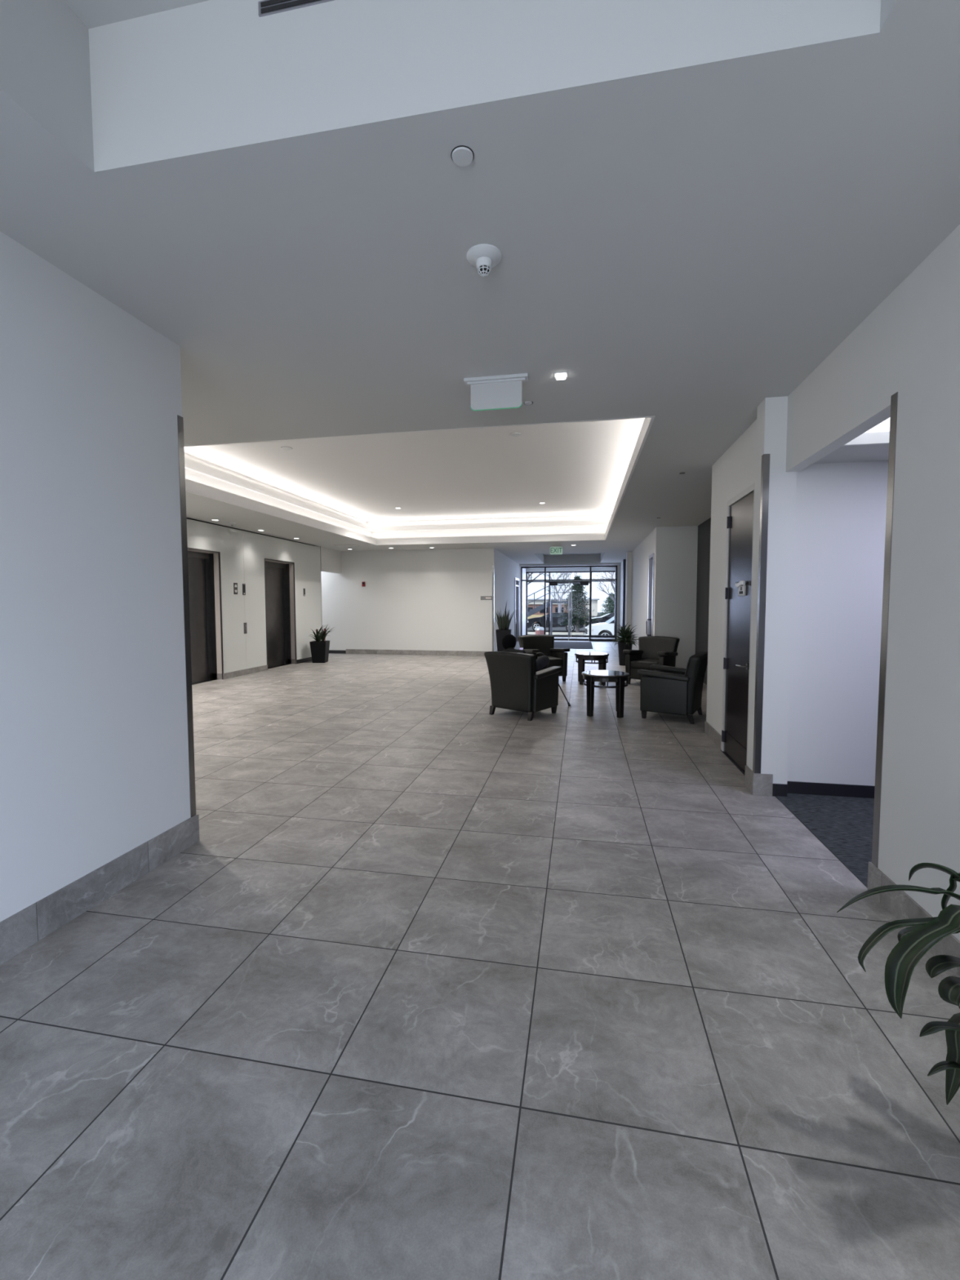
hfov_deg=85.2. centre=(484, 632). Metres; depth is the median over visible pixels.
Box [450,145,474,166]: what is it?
disk
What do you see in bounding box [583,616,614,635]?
car
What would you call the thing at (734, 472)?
wall
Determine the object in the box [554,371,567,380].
recessed light
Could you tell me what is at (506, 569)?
wall
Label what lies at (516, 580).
door
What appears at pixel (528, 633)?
ground
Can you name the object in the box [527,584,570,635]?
stair
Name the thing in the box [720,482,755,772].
door
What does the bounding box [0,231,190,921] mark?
wall
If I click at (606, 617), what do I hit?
car
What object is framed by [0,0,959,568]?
ceiling
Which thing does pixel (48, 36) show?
ceiling
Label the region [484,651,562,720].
armchair
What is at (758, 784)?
baseboard
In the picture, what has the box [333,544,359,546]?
ceiling vent
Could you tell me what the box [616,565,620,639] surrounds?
trim
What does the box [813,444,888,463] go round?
ceiling
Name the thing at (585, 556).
ceiling
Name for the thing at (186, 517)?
trim
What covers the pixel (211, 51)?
ceiling
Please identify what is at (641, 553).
wall
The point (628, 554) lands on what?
wall
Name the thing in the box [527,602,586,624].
brick building
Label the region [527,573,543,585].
bare tree
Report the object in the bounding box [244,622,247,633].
plate
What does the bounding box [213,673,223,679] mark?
baseboard
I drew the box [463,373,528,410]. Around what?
exit sign
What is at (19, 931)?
baseboard
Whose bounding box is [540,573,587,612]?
bare tree
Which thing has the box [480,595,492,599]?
wall sign
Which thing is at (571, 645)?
entrance mat
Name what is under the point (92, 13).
ceiling
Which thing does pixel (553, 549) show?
exit sign
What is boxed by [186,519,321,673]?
wall
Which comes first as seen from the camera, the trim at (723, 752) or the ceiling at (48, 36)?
the ceiling at (48, 36)
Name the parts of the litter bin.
lid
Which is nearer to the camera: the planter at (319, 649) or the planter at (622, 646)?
the planter at (622, 646)
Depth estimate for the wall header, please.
14.86 m
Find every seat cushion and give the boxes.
[537,656,562,666]
[630,658,658,670]
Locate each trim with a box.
[177,414,195,817]
[184,457,609,529]
[186,517,316,546]
[320,546,322,632]
[492,564,493,651]
[519,562,621,566]
[526,567,615,571]
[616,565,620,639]
[622,559,626,627]
[720,750,744,775]
[752,453,769,773]
[871,391,897,867]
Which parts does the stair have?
railing, landing post, landing post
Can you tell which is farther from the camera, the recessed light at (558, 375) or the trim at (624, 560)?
the trim at (624, 560)
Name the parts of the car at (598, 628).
cabin glass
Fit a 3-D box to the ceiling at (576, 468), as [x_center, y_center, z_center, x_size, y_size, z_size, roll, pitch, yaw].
[-0.733,-2.797,9.052,6.990,0.100,9.670,1,3,10]
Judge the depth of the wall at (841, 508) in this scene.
4.00 m
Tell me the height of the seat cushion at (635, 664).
0.145 m
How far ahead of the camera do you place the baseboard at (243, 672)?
10.99 m
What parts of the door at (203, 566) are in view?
panel, panel, sill, jamb panel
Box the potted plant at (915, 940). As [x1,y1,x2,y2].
[836,862,959,1105]
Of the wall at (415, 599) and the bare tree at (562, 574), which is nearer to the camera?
the wall at (415, 599)
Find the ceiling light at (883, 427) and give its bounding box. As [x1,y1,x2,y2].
[865,417,889,432]
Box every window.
[520,565,617,641]
[525,570,615,637]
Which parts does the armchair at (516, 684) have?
leg, backrest, leg, arm, leg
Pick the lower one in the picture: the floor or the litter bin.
the floor
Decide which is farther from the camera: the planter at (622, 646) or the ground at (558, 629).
the ground at (558, 629)
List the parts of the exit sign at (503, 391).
panel, ceiling plate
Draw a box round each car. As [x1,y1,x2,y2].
[527,612,583,631]
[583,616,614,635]
[584,612,614,626]
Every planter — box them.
[309,640,329,662]
[617,641,632,666]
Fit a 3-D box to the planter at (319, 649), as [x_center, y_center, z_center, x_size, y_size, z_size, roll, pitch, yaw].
[-4.204,0.490,13.358,0.400,0.540,0.400,0,3,-2]
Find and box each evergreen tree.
[557,574,598,632]
[596,592,614,617]
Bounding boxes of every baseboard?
[0,813,199,964]
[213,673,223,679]
[223,664,267,679]
[287,658,295,663]
[296,657,311,663]
[328,648,487,656]
[704,720,721,749]
[744,765,773,796]
[772,783,787,796]
[786,781,875,798]
[866,862,959,977]
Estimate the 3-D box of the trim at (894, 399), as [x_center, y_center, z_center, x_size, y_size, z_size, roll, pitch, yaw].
[2.040,0.015,2.628,0.053,2.380,0.053,1,3,10]
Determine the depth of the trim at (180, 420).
3.21 m
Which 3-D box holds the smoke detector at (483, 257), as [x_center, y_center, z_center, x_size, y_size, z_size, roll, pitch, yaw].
[-0.002,-1.633,2.326,0.156,0.086,0.156,1,3,10]
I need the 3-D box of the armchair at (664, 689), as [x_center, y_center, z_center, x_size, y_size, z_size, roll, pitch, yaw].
[2.527,0.681,6.906,0.799,0.870,0.800,2,4,32]
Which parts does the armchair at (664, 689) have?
leg, arm, arm, leg, backrest, leg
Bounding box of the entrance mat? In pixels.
[553,641,592,648]
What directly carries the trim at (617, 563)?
attached to the wall at (641, 553)
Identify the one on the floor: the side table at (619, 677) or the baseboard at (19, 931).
the side table at (619, 677)
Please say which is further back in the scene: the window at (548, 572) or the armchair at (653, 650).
the window at (548, 572)
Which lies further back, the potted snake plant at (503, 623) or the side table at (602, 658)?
the potted snake plant at (503, 623)
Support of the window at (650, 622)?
in the wall at (641, 553)
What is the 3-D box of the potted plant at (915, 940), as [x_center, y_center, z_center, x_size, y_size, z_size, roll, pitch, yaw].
[1.359,0.981,1.318,0.780,0.901,0.534,1,3,10]
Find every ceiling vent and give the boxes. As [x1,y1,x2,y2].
[257,0,333,17]
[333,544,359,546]
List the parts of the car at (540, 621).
cabin glass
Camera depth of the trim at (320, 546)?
14.21 m
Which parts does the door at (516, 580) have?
glass pane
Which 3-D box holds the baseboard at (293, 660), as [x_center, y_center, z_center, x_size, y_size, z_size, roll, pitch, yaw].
[-4.813,0.720,13.019,0.274,0.120,0.014,1,3,10]
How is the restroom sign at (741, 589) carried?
attached to the door at (740, 516)
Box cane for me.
[536,652,570,706]
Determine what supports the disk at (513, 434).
attached to the ceiling at (576, 468)
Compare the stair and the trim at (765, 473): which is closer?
the trim at (765, 473)
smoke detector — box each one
[228,521,235,526]
[466,244,502,276]
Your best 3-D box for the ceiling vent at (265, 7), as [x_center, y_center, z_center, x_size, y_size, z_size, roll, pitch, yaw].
[-0.224,-2.051,1.627,1.060,0.042,0.008,1,3,10]
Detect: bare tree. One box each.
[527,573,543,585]
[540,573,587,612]
[591,572,614,602]
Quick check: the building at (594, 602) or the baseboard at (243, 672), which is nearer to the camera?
the baseboard at (243, 672)
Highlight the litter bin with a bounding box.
[535,626,544,634]
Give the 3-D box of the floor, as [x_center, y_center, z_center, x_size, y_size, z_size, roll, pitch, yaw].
[-1.113,1.009,9.913,13.600,0.124,28.000,1,3,10]
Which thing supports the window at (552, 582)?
in the wall at (506, 569)
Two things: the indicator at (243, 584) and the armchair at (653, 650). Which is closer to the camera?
the armchair at (653, 650)
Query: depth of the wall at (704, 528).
9.96 m
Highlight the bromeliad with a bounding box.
[309,624,334,662]
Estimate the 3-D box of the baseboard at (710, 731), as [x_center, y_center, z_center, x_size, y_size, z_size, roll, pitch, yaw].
[2.497,1.114,5.707,0.013,0.140,0.723,1,3,10]
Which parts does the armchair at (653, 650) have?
arm, seat frame, backrest, arm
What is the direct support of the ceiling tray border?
attached to the ceiling at (687, 213)
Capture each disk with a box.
[280,446,292,449]
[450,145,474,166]
[509,432,521,436]
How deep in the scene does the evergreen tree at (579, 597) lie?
36.20 m
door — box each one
[187,547,223,684]
[264,558,296,668]
[514,577,519,641]
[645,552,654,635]
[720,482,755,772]
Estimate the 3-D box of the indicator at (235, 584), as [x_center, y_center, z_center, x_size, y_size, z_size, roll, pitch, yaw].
[-5.093,-0.902,10.694,0.012,0.235,0.115,1,3,10]
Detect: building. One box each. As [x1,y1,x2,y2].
[527,599,599,616]
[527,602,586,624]
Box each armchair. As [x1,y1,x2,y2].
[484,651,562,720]
[517,634,569,681]
[622,635,679,684]
[637,651,707,724]
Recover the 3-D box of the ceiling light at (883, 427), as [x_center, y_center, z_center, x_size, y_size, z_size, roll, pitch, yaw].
[2.547,-1.292,2.846,0.560,0.010,1.182,1,3,10]
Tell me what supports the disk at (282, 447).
attached to the ceiling at (576, 468)
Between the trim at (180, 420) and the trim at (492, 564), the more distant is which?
the trim at (492, 564)
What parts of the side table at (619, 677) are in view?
leg, glass, leg, leg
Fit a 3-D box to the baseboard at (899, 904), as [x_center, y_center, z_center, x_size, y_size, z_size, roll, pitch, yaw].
[1.394,1.482,-0.907,0.113,0.150,7.413,1,3,10]
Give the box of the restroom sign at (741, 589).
[734,580,746,595]
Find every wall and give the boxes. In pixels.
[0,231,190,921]
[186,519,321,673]
[320,547,494,651]
[494,548,526,650]
[619,527,656,649]
[625,551,631,631]
[654,525,697,668]
[695,517,711,684]
[706,419,756,735]
[785,224,959,941]
[786,460,888,786]
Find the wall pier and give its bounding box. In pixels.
[746,395,797,784]
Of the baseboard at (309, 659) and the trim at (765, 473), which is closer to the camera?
the trim at (765, 473)
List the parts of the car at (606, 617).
cabin glass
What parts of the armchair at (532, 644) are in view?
arm, backrest, seat frame, arm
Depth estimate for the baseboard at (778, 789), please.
4.06 m
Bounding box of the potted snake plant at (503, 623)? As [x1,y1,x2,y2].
[494,601,515,651]
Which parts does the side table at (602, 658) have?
leg, leg, glass, leg, leg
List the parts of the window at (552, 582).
door rail, door rail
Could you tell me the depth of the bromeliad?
13.20 m
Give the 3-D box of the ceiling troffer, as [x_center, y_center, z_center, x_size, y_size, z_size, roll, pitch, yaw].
[2.547,-1.302,2.846,0.624,0.175,1.234,1,3,10]
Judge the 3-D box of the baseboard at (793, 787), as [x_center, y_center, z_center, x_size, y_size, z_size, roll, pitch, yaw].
[3.461,1.233,3.931,2.230,0.100,0.008,1,3,10]
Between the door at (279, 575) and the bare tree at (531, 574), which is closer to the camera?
the door at (279, 575)
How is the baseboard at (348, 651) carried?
attached to the wall at (415, 599)
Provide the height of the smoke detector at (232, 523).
0.078 m
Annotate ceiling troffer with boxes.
[843,417,889,445]
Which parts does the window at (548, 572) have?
door rail, door rail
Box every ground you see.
[527,612,607,632]
[527,631,583,637]
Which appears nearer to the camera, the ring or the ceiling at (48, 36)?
the ceiling at (48, 36)
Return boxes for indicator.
[233,582,237,594]
[242,583,245,595]
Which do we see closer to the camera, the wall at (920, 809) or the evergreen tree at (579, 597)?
the wall at (920, 809)
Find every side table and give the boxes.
[574,652,608,684]
[581,670,629,718]
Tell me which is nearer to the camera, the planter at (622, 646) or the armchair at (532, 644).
the armchair at (532, 644)
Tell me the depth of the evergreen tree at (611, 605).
49.82 m
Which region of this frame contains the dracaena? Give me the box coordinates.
[610,622,638,666]
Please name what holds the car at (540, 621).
on the ground at (558, 629)
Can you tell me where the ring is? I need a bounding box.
[524,400,533,404]
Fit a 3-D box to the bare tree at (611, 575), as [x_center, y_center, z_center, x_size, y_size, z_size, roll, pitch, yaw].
[9.647,-3.112,34.273,5.476,6.572,4.968,-1,3,-15]
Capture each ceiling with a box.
[0,0,92,126]
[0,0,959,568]
[63,0,208,28]
[88,0,739,127]
[184,417,644,522]
[185,468,608,538]
[538,552,602,559]
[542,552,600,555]
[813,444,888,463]
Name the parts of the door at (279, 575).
panel, panel, sill, jamb panel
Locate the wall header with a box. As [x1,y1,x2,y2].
[316,546,341,573]
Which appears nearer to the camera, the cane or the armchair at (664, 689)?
the armchair at (664, 689)
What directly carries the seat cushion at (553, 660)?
on the armchair at (532, 644)
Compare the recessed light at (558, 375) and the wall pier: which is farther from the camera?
the wall pier
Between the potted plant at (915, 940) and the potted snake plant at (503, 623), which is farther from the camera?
the potted snake plant at (503, 623)
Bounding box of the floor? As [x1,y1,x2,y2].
[0,636,959,1279]
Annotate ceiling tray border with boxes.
[184,416,655,545]
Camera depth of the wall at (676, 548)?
10.60 m
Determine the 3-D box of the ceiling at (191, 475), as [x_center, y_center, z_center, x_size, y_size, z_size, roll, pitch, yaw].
[-0.732,-2.328,9.078,6.510,0.240,9.190,1,3,10]
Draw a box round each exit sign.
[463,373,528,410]
[550,546,562,554]
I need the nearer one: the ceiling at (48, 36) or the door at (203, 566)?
the ceiling at (48, 36)
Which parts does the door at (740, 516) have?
kick plate, lever handle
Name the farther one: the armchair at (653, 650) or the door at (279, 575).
the door at (279, 575)

